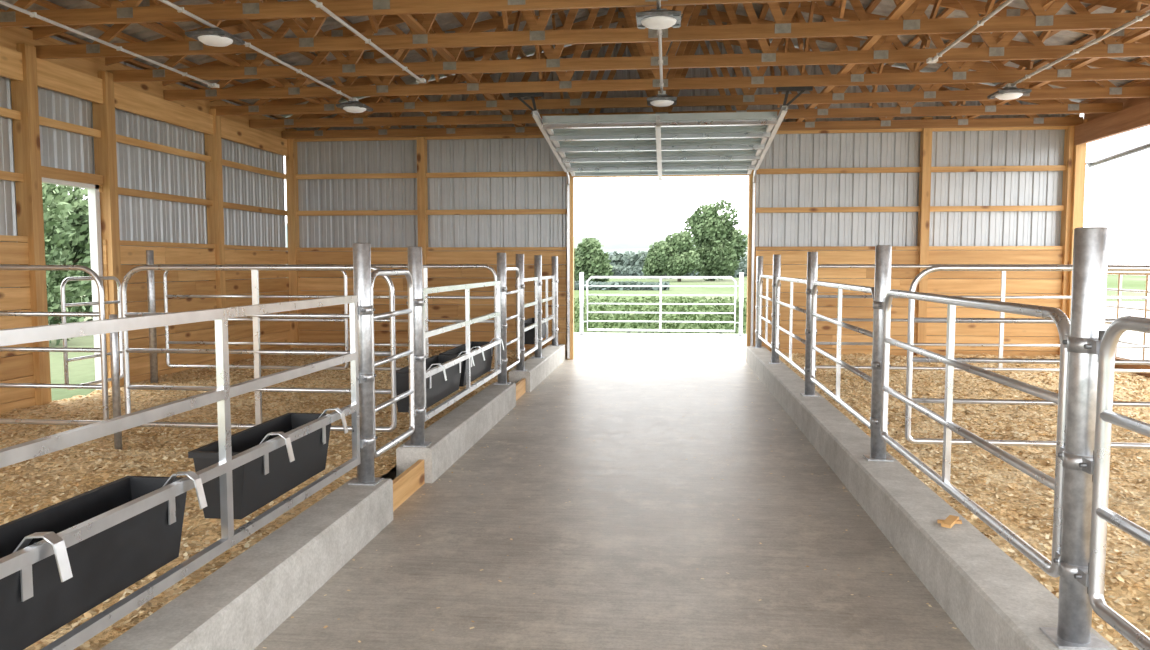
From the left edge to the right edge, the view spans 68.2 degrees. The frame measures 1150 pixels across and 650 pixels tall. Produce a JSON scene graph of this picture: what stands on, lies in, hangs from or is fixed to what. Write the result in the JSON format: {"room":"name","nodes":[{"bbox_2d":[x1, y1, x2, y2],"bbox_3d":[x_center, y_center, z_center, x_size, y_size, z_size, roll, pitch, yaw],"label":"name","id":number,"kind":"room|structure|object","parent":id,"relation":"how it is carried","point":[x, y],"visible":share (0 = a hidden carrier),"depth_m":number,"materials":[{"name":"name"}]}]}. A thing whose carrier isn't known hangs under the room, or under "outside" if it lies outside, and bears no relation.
{"room":"farm building","nodes":[
{"label":"farm building","id":0,"kind":"room"},
{"bbox_2d":[0,27,289,413],"bbox_3d":[-6.248,-1.029,7.585,0.222,4.407,16.830,0,4,6],"label":"wall","id":1,"kind":"structure","parent":0,"point":[183,182],"depth_m":11.36,"materials":[{"name":"wood"}]},
{"bbox_2d":[42,177,102,389],"bbox_3d":[-6.044,-0.356,10.137,0.100,2.700,1.140,0,4,6],"label":"trim","id":2,"kind":"structure","parent":1,"relation":"attached to","point":[93,190],"depth_m":10.59,"materials":[{"name":"white paint"}]},
{"bbox_2d":[60,276,123,389],"bbox_3d":[-5.752,0.068,10.166,0.044,1.294,1.044,0,4,6],"label":"gate","id":3,"kind":"object","parent":1,"relation":"attached to","point":[64,305],"visible":0.77,"depth_m":10.01,"materials":[{"name":"metal"}]},
{"bbox_2d":[0,0,829,27],"bbox_3d":[0.721,-3.756,7.448,14.030,1.868,0.049,0,4,6],"label":"roof truss","id":4,"kind":"object","parent":1,"relation":"attached to","point":[129,12],"visible":0.99,"depth_m":7.85,"materials":[{"name":"brown wood"}]},
{"bbox_2d":[87,0,1149,128],"bbox_3d":[0.590,-3.509,6.542,10.390,1.221,16.600,0,4,6],"label":"truss bracing","id":5,"kind":"object","parent":4,"relation":"attached to","point":[1122,6],"visible":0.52,"depth_m":10.08,"materials":[{"name":"brown wood"}]},
{"bbox_2d":[26,0,1149,58],"bbox_3d":[0.854,-3.843,8.657,14.030,1.868,0.049,0,4,6],"label":"roof truss","id":6,"kind":"object","parent":1,"relation":"attached to","point":[1042,20],"visible":0.91,"depth_m":8.78,"materials":[{"name":"brown wood"}]},
{"bbox_2d":[105,0,1149,81],"bbox_3d":[0.986,-3.929,9.867,14.030,1.868,0.049,0,4,6],"label":"roof truss","id":7,"kind":"object","parent":1,"relation":"attached to","point":[1110,48],"visible":0.76,"depth_m":9.93,"materials":[{"name":"brown wood"}]},
{"bbox_2d":[163,0,1149,100],"bbox_3d":[1.119,-4.016,11.077,14.030,1.868,0.049,0,4,6],"label":"roof truss","id":8,"kind":"object","parent":1,"relation":"attached to","point":[856,77],"visible":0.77,"depth_m":11.10,"materials":[{"name":"brown wood"}]},
{"bbox_2d":[209,1,1149,115],"bbox_3d":[1.251,-4.103,12.286,14.030,1.868,0.049,0,4,6],"label":"roof truss","id":9,"kind":"object","parent":1,"relation":"attached to","point":[1108,90],"visible":0.62,"depth_m":12.24,"materials":[{"name":"brown wood"}]},
{"bbox_2d":[282,39,1088,138],"bbox_3d":[1.516,-4.276,14.706,14.030,1.868,0.049,0,4,6],"label":"roof truss","id":10,"kind":"object","parent":1,"relation":"attached to","point":[1033,120],"visible":0.31,"depth_m":14.53,"materials":[{"name":"brown wood"}]},
{"bbox_2d":[248,5,1128,127],"bbox_3d":[1.384,-4.190,13.496,14.030,1.868,0.049,0,4,6],"label":"roof truss","id":11,"kind":"object","parent":1,"relation":"attached to","point":[1067,106],"visible":0.48,"depth_m":13.38,"materials":[{"name":"brown wood"}]},
{"bbox_2d":[0,0,1149,118],"bbox_3d":[0.640,-3.935,6.694,14.600,1.626,17.574,0,4,6],"label":"ceiling","id":12,"kind":"structure","parent":0,"point":[133,33],"depth_m":12.03,"materials":[{"name":"metal"}]},
{"bbox_3d":[0.456,-3.583,5.028,14.030,1.868,0.049,0,4,6],"label":"roof truss","id":13,"kind":"object","parent":12,"relation":"attached to","visible":0},
{"bbox_2d":[0,0,218,87],"bbox_3d":[-5.229,-2.616,4.904,0.100,0.041,11.960,0,4,6],"label":"conduit","id":14,"kind":"object","parent":13,"relation":"attached to","point":[32,14],"visible":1,"depth_m":8.64,"materials":[{"name":"grey metal"}]},
{"bbox_2d":[159,0,357,100],"bbox_3d":[-3.758,-2.644,5.295,0.100,0.041,13.060,0,4,6],"label":"conduit","id":15,"kind":"object","parent":13,"relation":"attached to","point":[179,9],"visible":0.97,"depth_m":9.08,"materials":[{"name":"grey metal"}]},
{"bbox_2d":[185,28,244,46],"bbox_3d":[-3.446,-2.756,8.148,0.390,0.141,0.390,0,4,6],"label":"light","id":16,"kind":"object","parent":15,"relation":"attached to","point":[217,37],"visible":1,"depth_m":8.04,"materials":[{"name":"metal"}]},
{"bbox_2d":[336,101,372,112],"bbox_3d":[-3.049,-3.015,11.767,0.390,0.141,0.390,0,4,6],"label":"light","id":17,"kind":"object","parent":15,"relation":"attached to","point":[350,106],"visible":1,"depth_m":11.65,"materials":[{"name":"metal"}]},
{"bbox_2d":[656,0,665,93],"bbox_3d":[0.447,-2.611,4.837,0.100,0.041,13.060,0,4,6],"label":"conduit","id":18,"kind":"object","parent":13,"relation":"attached to","point":[659,32],"visible":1,"depth_m":9.26,"materials":[{"name":"grey metal"}]},
{"bbox_2d":[636,8,680,29],"bbox_3d":[0.743,-2.713,7.540,0.390,0.141,0.390,0,4,6],"label":"light","id":19,"kind":"object","parent":18,"relation":"attached to","point":[657,19],"visible":1,"depth_m":7.43,"materials":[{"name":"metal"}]},
{"bbox_2d":[647,94,676,106],"bbox_3d":[1.156,-2.983,11.308,0.390,0.141,0.390,0,4,6],"label":"light","id":20,"kind":"object","parent":18,"relation":"attached to","point":[661,100],"visible":1,"depth_m":11.19,"materials":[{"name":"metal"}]},
{"bbox_2d":[1005,11,1149,86],"bbox_3d":[4.821,-2.577,4.360,0.100,0.041,13.060,0,4,6],"label":"conduit","id":21,"kind":"object","parent":13,"relation":"attached to","point":[1137,18],"visible":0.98,"depth_m":8.90,"materials":[{"name":"grey metal"}]},
{"bbox_2d":[987,87,1031,99],"bbox_3d":[5.530,-2.948,10.831,0.390,0.141,0.390,0,4,6],"label":"light","id":22,"kind":"object","parent":21,"relation":"attached to","point":[1007,93],"visible":1,"depth_m":10.71,"materials":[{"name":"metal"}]},
{"bbox_2d":[254,358,974,649],"bbox_3d":[0.636,1.296,7.032,14.160,0.150,16.900,0,4,6],"label":"floor","id":23,"kind":"structure","parent":0,"point":[621,564],"depth_m":5.23,"materials":[{"name":"concrete"}]},
{"bbox_2d":[100,478,392,649],"bbox_3d":[-1.748,1.420,2.290,0.290,0.280,6.960,0,4,6],"label":"concrete curb","id":24,"kind":"object","parent":23,"relation":"on","point":[241,603],"visible":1,"depth_m":4.06,"materials":[{"name":"grey concrete"}]},
{"bbox_2d":[348,243,382,485],"bbox_3d":[-1.386,0.255,5.576,0.180,1.575,0.250,0,4,6],"label":"steel post","id":25,"kind":"object","parent":24,"relation":"on","point":[361,251],"visible":0.81,"depth_m":5.53,"materials":[{"name":"silver metal"}]},
{"bbox_2d":[0,295,359,649],"bbox_3d":[-1.750,0.580,2.260,0.036,1.086,6.420,0,4,6],"label":"fence panel","id":26,"kind":"object","parent":25,"relation":"attached to","point":[25,557],"visible":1,"depth_m":3.50,"materials":[{"name":"metal"}]},
{"bbox_2d":[0,471,206,649],"bbox_3d":[-1.801,0.841,3.107,0.428,0.398,1.180,0,4,6],"label":"trough","id":27,"kind":"object","parent":26,"relation":"attached to","point":[38,599],"visible":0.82,"depth_m":3.13,"materials":[{"name":"black plastic"}]},
{"bbox_2d":[188,408,347,518],"bbox_3d":[-1.626,0.726,4.708,0.428,0.398,1.110,0,4,6],"label":"trough","id":28,"kind":"object","parent":26,"relation":"attached to","point":[258,482],"visible":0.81,"depth_m":4.55,"materials":[{"name":"black plastic"}]},
{"bbox_2d":[0,346,534,649],"bbox_3d":[-3.787,1.038,7.393,4.865,0.137,16.690,0,4,6],"label":"bedding","id":29,"kind":"object","parent":23,"relation":"on","point":[35,484],"visible":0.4,"depth_m":7.30,"materials":[{"name":"brown wood"}]},
{"bbox_2d":[109,314,122,449],"bbox_3d":[-3.853,0.511,7.136,0.180,1.200,0.170,0,4,6],"label":"steel post","id":30,"kind":"object","parent":29,"relation":"on","point":[114,347],"visible":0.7,"depth_m":7.11,"materials":[{"name":"silver metal"}]},
{"bbox_2d":[0,265,108,424],"bbox_3d":[-5.046,0.168,7.242,2.244,1.354,0.044,0,4,6],"label":"gate","id":31,"kind":"object","parent":30,"relation":"attached to","point":[101,314],"visible":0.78,"depth_m":7.14,"materials":[{"name":"metal"}]},
{"bbox_2d":[121,265,396,431],"bbox_3d":[-2.611,0.187,6.976,2.344,1.354,0.044,0,4,6],"label":"gate","id":32,"kind":"object","parent":30,"relation":"attached to","point":[256,351],"visible":0.7,"depth_m":6.96,"materials":[{"name":"metal"}]},
{"bbox_2d":[146,250,157,382],"bbox_3d":[-5.569,-0.081,11.194,0.180,1.800,0.170,0,4,6],"label":"steel post","id":33,"kind":"object","parent":29,"relation":"on","point":[149,253],"visible":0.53,"depth_m":11.16,"materials":[{"name":"silver metal"}]},
{"bbox_2d":[163,270,348,369],"bbox_3d":[-4.152,-0.104,11.037,2.494,1.354,0.044,0,4,6],"label":"gate","id":34,"kind":"object","parent":33,"relation":"attached to","point":[167,342],"visible":0.62,"depth_m":11.03,"materials":[{"name":"metal"}]},
{"bbox_2d":[372,265,496,371],"bbox_3d":[-1.891,-0.087,10.791,1.844,1.354,0.044,0,4,6],"label":"gate","id":35,"kind":"object","parent":34,"relation":"attached to","point":[425,267],"visible":0.47,"depth_m":10.74,"materials":[{"name":"metal"}]},
{"bbox_2d":[393,459,424,510],"bbox_3d":[-1.253,1.184,6.213,0.040,0.190,0.940,0,4,6],"label":"board","id":36,"kind":"object","parent":23,"relation":"on","point":[408,482],"visible":0.64,"depth_m":6.26,"materials":[{"name":"brown wood"}]},
{"bbox_2d":[396,382,515,482],"bbox_3d":[-1.064,0.973,8.527,0.290,0.280,3.700,0,4,6],"label":"concrete curb","id":37,"kind":"object","parent":23,"relation":"on","point":[456,432],"visible":0.95,"depth_m":7.73,"materials":[{"name":"grey concrete"}]},
{"bbox_2d":[403,247,430,446],"bbox_3d":[-1.258,0.171,6.736,0.180,1.575,0.250,0,4,6],"label":"steel post","id":38,"kind":"object","parent":37,"relation":"on","point":[417,439],"visible":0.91,"depth_m":6.69,"materials":[{"name":"silver metal"}]},
{"bbox_2d":[371,269,414,457],"bbox_3d":[-1.321,0.240,6.163,0.044,1.284,0.944,0,4,6],"label":"gate","id":39,"kind":"object","parent":38,"relation":"attached to","point":[386,272],"visible":0.77,"depth_m":6.31,"materials":[{"name":"metal"}]},
{"bbox_2d":[423,281,500,421],"bbox_3d":[-1.068,0.134,8.477,0.036,1.086,3.200,0,4,6],"label":"fence panel","id":40,"kind":"object","parent":38,"relation":"attached to","point":[469,388],"visible":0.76,"depth_m":8.42,"materials":[{"name":"metal"}]},
{"bbox_2d":[390,351,474,411],"bbox_3d":[-1.277,0.498,7.891,0.428,0.398,1.430,0,4,6],"label":"trough","id":41,"kind":"object","parent":40,"relation":"attached to","point":[444,383],"visible":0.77,"depth_m":7.71,"materials":[{"name":"black plastic"}]},
{"bbox_2d":[439,338,503,386],"bbox_3d":[-1.109,0.388,9.428,0.428,0.398,1.430,0,4,6],"label":"trough","id":42,"kind":"object","parent":40,"relation":"attached to","point":[482,361],"visible":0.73,"depth_m":9.43,"materials":[{"name":"black plastic"}]},
{"bbox_2d":[494,253,510,384],"bbox_3d":[-0.878,-0.077,10.206,0.180,1.575,0.250,0,4,6],"label":"steel post","id":43,"kind":"object","parent":37,"relation":"on","point":[501,257],"visible":0.81,"depth_m":10.16,"materials":[{"name":"silver metal"}]},
{"bbox_2d":[506,267,519,370],"bbox_3d":[-0.809,-0.095,10.838,0.044,1.284,1.014,0,4,6],"label":"gate","id":44,"kind":"object","parent":43,"relation":"attached to","point":[517,291],"visible":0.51,"depth_m":11.27,"materials":[{"name":"metal"}]},
{"bbox_2d":[516,378,525,400],"bbox_3d":[-0.740,0.848,10.893,0.040,0.190,1.060,0,4,6],"label":"board","id":45,"kind":"object","parent":23,"relation":"on","point":[521,385],"visible":0.57,"depth_m":11.02,"materials":[{"name":"brown wood"}]},
{"bbox_2d":[509,344,564,391],"bbox_3d":[-0.533,0.625,13.376,0.290,0.280,3.920,0,4,6],"label":"concrete curb","id":46,"kind":"object","parent":23,"relation":"on","point":[539,369],"visible":0.9,"depth_m":12.54,"materials":[{"name":"grey concrete"}]},
{"bbox_2d":[513,254,527,370],"bbox_3d":[-0.740,-0.168,11.466,0.180,1.575,0.250,0,4,6],"label":"steel post","id":47,"kind":"object","parent":46,"relation":"on","point":[519,257],"visible":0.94,"depth_m":11.42,"materials":[{"name":"silver metal"}]},
{"bbox_2d":[524,277,537,356],"bbox_3d":[-0.653,-0.137,12.265,0.036,1.086,1.300,0,4,6],"label":"fence panel","id":48,"kind":"object","parent":47,"relation":"attached to","point":[535,279],"visible":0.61,"depth_m":12.77,"materials":[{"name":"metal"}]},
{"bbox_2d":[532,255,543,357],"bbox_3d":[-0.566,-0.281,13.052,0.180,1.575,0.250,0,4,6],"label":"steel post","id":49,"kind":"object","parent":46,"relation":"on","point":[537,258],"visible":0.88,"depth_m":13.00,"materials":[{"name":"silver metal"}]},
{"bbox_2d":[542,275,554,345],"bbox_3d":[-0.460,-0.263,14.025,0.036,1.086,1.650,0,4,6],"label":"fence panel","id":50,"kind":"object","parent":49,"relation":"attached to","point":[552,297],"visible":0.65,"depth_m":14.21,"materials":[{"name":"metal"}]},
{"bbox_2d":[524,315,554,343],"bbox_3d":[-0.611,0.063,13.964,0.428,0.398,1.280,0,4,6],"label":"trough","id":51,"kind":"object","parent":50,"relation":"attached to","point":[529,335],"visible":0.54,"depth_m":13.38,"materials":[{"name":"black plastic"}]},
{"bbox_2d":[549,256,559,345],"bbox_3d":[-0.354,-0.420,14.986,0.180,1.575,0.250,0,4,6],"label":"steel post","id":52,"kind":"object","parent":46,"relation":"on","point":[554,258],"visible":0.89,"depth_m":14.93,"materials":[{"name":"silver metal"}]},
{"bbox_2d":[263,363,956,647],"bbox_3d":[0.727,1.087,8.830,3.194,0.004,12.462,0,4,6],"label":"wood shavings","id":53,"kind":"object","parent":23,"relation":"on","point":[359,641],"visible":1,"depth_m":4.83},
{"bbox_2d":[746,346,1117,649],"bbox_3d":[2.271,1.104,6.698,0.320,0.280,16.620,0,4,6],"label":"concrete curb","id":54,"kind":"object","parent":23,"relation":"on","point":[995,603],"visible":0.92,"depth_m":4.63,"materials":[{"name":"grey concrete"}]},
{"bbox_2d":[753,256,763,347],"bbox_3d":[3.165,-0.393,14.602,0.180,1.575,0.250,0,4,6],"label":"steel post","id":55,"kind":"object","parent":54,"relation":"on","point":[759,266],"visible":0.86,"depth_m":14.56,"materials":[{"name":"silver metal"}]},
{"bbox_2d":[768,255,781,363],"bbox_3d":[2.915,-0.229,12.321,0.180,1.575,0.250,0,4,6],"label":"steel post","id":56,"kind":"object","parent":54,"relation":"on","point":[776,258],"visible":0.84,"depth_m":12.28,"materials":[{"name":"silver metal"}]},
{"bbox_2d":[758,275,772,347],"bbox_3d":[3.040,-0.243,13.466,0.050,1.090,2.050,0,4,6],"label":"gate","id":57,"kind":"object","parent":56,"relation":"attached to","point":[767,277],"visible":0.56,"depth_m":13.63,"materials":[{"name":"metal"}]},
{"bbox_2d":[800,252,819,396],"bbox_3d":[2.583,-0.012,9.297,0.180,1.575,0.250,0,4,6],"label":"steel post","id":58,"kind":"object","parent":54,"relation":"on","point":[812,257],"visible":0.77,"depth_m":9.26,"materials":[{"name":"silver metal"}]},
{"bbox_2d":[775,277,806,375],"bbox_3d":[2.749,-0.053,10.814,0.050,1.090,2.800,0,4,6],"label":"gate","id":59,"kind":"object","parent":58,"relation":"attached to","point":[791,280],"visible":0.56,"depth_m":10.83,"materials":[{"name":"metal"}]},
{"bbox_2d":[810,281,873,429],"bbox_3d":[2.417,0.164,7.780,0.050,1.090,2.820,0,4,6],"label":"gate","id":60,"kind":"object","parent":58,"relation":"attached to","point":[840,286],"visible":0.63,"depth_m":7.76,"materials":[{"name":"metal"}]},
{"bbox_2d":[863,245,893,461],"bbox_3d":[2.250,0.206,6.253,0.180,1.575,0.250,0,4,6],"label":"steel post","id":61,"kind":"object","parent":54,"relation":"on","point":[883,253],"visible":0.75,"depth_m":6.21,"materials":[{"name":"silver metal"}]},
{"bbox_2d":[937,515,961,527],"bbox_3d":[2.069,1.085,4.704,0.147,0.036,0.112,-2,5,-27],"label":"scrap","id":62,"kind":"object","parent":54,"relation":"on","point":[950,520],"visible":1,"depth_m":4.68,"materials":[{"name":"brown wood"}]},
{"bbox_2d":[1040,227,1109,649],"bbox_3d":[1.916,0.424,3.209,0.180,1.575,0.250,0,4,6],"label":"steel post","id":63,"kind":"object","parent":54,"relation":"on","point":[1090,246],"visible":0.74,"depth_m":3.17,"materials":[{"name":"silver metal"}]},
{"bbox_2d":[880,289,1069,577],"bbox_3d":[2.083,0.382,4.736,0.050,1.090,2.820,0,4,6],"label":"gate","id":64,"kind":"object","parent":63,"relation":"attached to","point":[1059,317],"visible":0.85,"depth_m":4.21,"materials":[{"name":"metal"}]},
{"bbox_2d":[1088,316,1149,649],"bbox_3d":[1.750,0.600,1.697,0.050,1.090,2.810,0,4,6],"label":"gate","id":65,"kind":"object","parent":63,"relation":"attached to","point":[1100,515],"visible":1,"depth_m":3.03,"materials":[{"name":"metal"}]},
{"bbox_2d":[770,351,1149,649],"bbox_3d":[4.936,1.103,6.441,5.025,0.155,16.690,0,4,6],"label":"bedding","id":66,"kind":"object","parent":23,"relation":"on","point":[1020,502],"visible":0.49,"depth_m":6.96,"materials":[{"name":"brown wood"}]},
{"bbox_2d":[285,40,1079,359],"bbox_3d":[1.537,-2.323,15.036,13.960,5.924,0.222,0,4,6],"label":"wall","id":67,"kind":"structure","parent":0,"point":[978,195],"depth_m":14.90,"materials":[{"name":"metal"}]},
{"bbox_2d":[509,86,812,358],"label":"door","id":68,"kind":"structure","parent":67,"relation":"in","point":[729,142],"depth_m":12.64,"materials":[{"name":"metal"}]},
{"bbox_2d":[1067,80,1149,377],"bbox_3d":[7.499,-0.914,6.021,0.230,4.403,16.700,0,4,6],"label":"wall","id":69,"kind":"structure","parent":0,"point":[1135,114],"depth_m":13.51,"materials":[{"name":"brown wood"}]},
{"bbox_2d":[816,265,1149,372],"bbox_3d":[5.448,-0.087,10.793,4.894,1.354,0.044,0,4,6],"label":"gate","id":70,"kind":"object","parent":69,"relation":"attached to","point":[1002,297],"visible":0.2,"depth_m":10.82,"materials":[{"name":"metal"}]},
{"bbox_2d":[905,265,1149,448],"bbox_3d":[4.939,0.246,6.153,4.894,1.354,0.044,0,4,6],"label":"gate","id":71,"kind":"object","parent":69,"relation":"attached to","point":[911,320],"visible":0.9,"depth_m":6.34,"materials":[{"name":"metal"}]},
{"bbox_2d":[1086,143,1149,166],"bbox_3d":[8.188,-2.026,10.647,0.219,1.561,7.421,0,4,6],"label":"pipe","id":72,"kind":"object","parent":69,"relation":"attached to","point":[1145,146],"visible":0.9,"depth_m":13.30,"materials":[{"name":"metal"}]},
{"label":"outside","id":73,"kind":"structure","parent":0,"visible":0},
{"bbox_2d":[286,223,747,249],"bbox_3d":[-24.093,-48.349,513.531,440.000,27.458,160.000,0,4,6],"label":"hill","id":74,"kind":"structure","parent":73,"point":[609,243],"depth_m":475.16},
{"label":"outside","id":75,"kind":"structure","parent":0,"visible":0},
{"bbox_2d":[287,248,747,264],"bbox_3d":[-23.776,-25.907,333.568,280.000,8.422,160.000,0,4,6],"label":"hill","id":76,"kind":"structure","parent":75,"point":[622,251],"depth_m":301.92,"materials":[{"name":"green plant"}]},
{"bbox_3d":[0.323,-3.496,3.819,14.030,1.868,0.049,0,4,6],"label":"roof truss","id":77,"kind":"object","parent":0,"visible":0},
{"bbox_2d":[309,0,425,82],"bbox_3d":[-2.545,-2.595,4.611,0.100,0.041,11.960,0,4,6],"label":"conduit","id":78,"kind":"object","parent":77,"relation":"attached to","point":[318,4],"visible":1,"depth_m":8.55,"materials":[{"name":"grey metal"}]},
{"bbox_2d":[926,0,1012,62],"bbox_3d":[3.348,-2.534,3.768,0.100,0.041,11.560,0,4,6],"label":"conduit","id":79,"kind":"object","parent":77,"relation":"attached to","point":[979,23],"visible":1,"depth_m":8.26,"materials":[{"name":"grey metal"}]},
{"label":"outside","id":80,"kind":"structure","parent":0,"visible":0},
{"bbox_2d":[48,271,1149,400],"bbox_3d":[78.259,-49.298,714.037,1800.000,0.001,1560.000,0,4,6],"label":"ground","id":81,"kind":"structure","parent":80,"point":[80,371],"depth_m":45.22,"materials":[{"name":"green plant"}]},
{"bbox_2d":[42,186,91,345],"bbox_3d":[-12.556,-1.353,19.471,2.597,3.688,2.616,0,4,6],"label":"shade tree","id":82,"kind":"object","parent":81,"relation":"on","point":[56,234],"visible":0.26,"depth_m":19.39,"materials":[{"name":"green plant"}]},
{"bbox_2d":[42,183,92,324],"bbox_3d":[-13.819,-1.976,23.284,3.462,4.710,3.776,-1,4,-15],"label":"shade tree","id":83,"kind":"object","parent":81,"relation":"on","point":[78,245],"visible":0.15,"depth_m":22.47,"materials":[{"name":"green plant"}]},
{"bbox_2d":[574,237,613,281],"bbox_3d":[1.211,-5.525,74.915,4.595,4.424,4.435,0,4,6],"label":"shade tree","id":84,"kind":"object","parent":81,"relation":"on","point":[589,259],"visible":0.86,"depth_m":73.83,"materials":[{"name":"green plant"}]},
{"bbox_2d":[642,240,673,275],"bbox_3d":[11.436,-8.347,108.894,5.739,5.171,4.919,0,4,6],"label":"shade tree","id":85,"kind":"object","parent":81,"relation":"on","point":[652,265],"visible":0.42,"depth_m":108.26,"materials":[{"name":"green plant"}]},
{"bbox_2d":[574,332,745,359],"bbox_3d":[1.994,0.489,18.323,12.000,0.145,5.900,0,4,6],"label":"concrete apron","id":86,"kind":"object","parent":81,"relation":"on","point":[686,346],"visible":0.21,"depth_m":17.83,"materials":[{"name":"white concrete"}]},
{"bbox_2d":[580,272,743,335],"bbox_3d":[2.065,-0.508,20.513,3.930,1.520,0.100,0,4,6],"label":"gate","id":87,"kind":"object","parent":86,"relation":"on","point":[741,274],"visible":1,"depth_m":20.49,"materials":[{"name":"metal"}]},
{"bbox_2d":[574,295,746,333],"bbox_3d":[3.128,-0.470,28.620,12.119,0.672,13.628,0,4,6],"label":"hedge","id":88,"kind":"object","parent":81,"relation":"on","point":[595,307],"visible":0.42,"depth_m":25.43,"materials":[{"name":"green plant"}]},
{"bbox_2d":[574,264,746,289],"bbox_3d":[9.055,-6.950,110.375,42.406,2.215,101.040,0,4,6],"label":"trees","id":89,"kind":"object","parent":81,"relation":"on","point":[618,270],"visible":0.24,"depth_m":61.85,"materials":[{"name":"green plant"}]},
{"bbox_2d":[607,250,747,269],"bbox_3d":[16.210,-15.902,223.999,70.399,7.699,47.327,0,4,6],"label":"treeline","id":90,"kind":"object","parent":81,"relation":"on","point":[626,259],"visible":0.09,"depth_m":202.60,"materials":[{"name":"green plant"}]},
{"bbox_2d":[657,230,701,281],"bbox_3d":[11.186,-7.427,91.092,4.816,5.565,5.452,0,4,6],"label":"shade tree","id":91,"kind":"object","parent":81,"relation":"on","point":[678,257],"visible":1,"depth_m":89.73,"materials":[{"name":"green plant"}]},
{"bbox_2d":[684,199,747,280],"bbox_3d":[16.041,-9.552,96.462,7.402,9.408,8.149,0,4,6],"label":"shade tree","id":92,"kind":"object","parent":81,"relation":"on","point":[719,245],"visible":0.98,"depth_m":94.70,"materials":[{"name":"green plant"}]},
{"bbox_2d":[1105,301,1149,359],"bbox_3d":[35.041,0.916,12.361,53.000,0.145,52.000,0,4,6],"label":"gravel yard","id":93,"kind":"structure","parent":81,"relation":"on","point":[1110,313],"depth_m":21.48,"materials":[{"name":"stone"}]},
{"bbox_2d":[1106,271,1149,359],"bbox_3d":[8.376,0.002,12.143,0.100,1.700,4.280,0,4,6],"label":"gate","id":94,"kind":"object","parent":93,"relation":"on","point":[1119,307],"visible":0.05,"depth_m":12.93,"materials":[{"name":"metal"}]}
]}

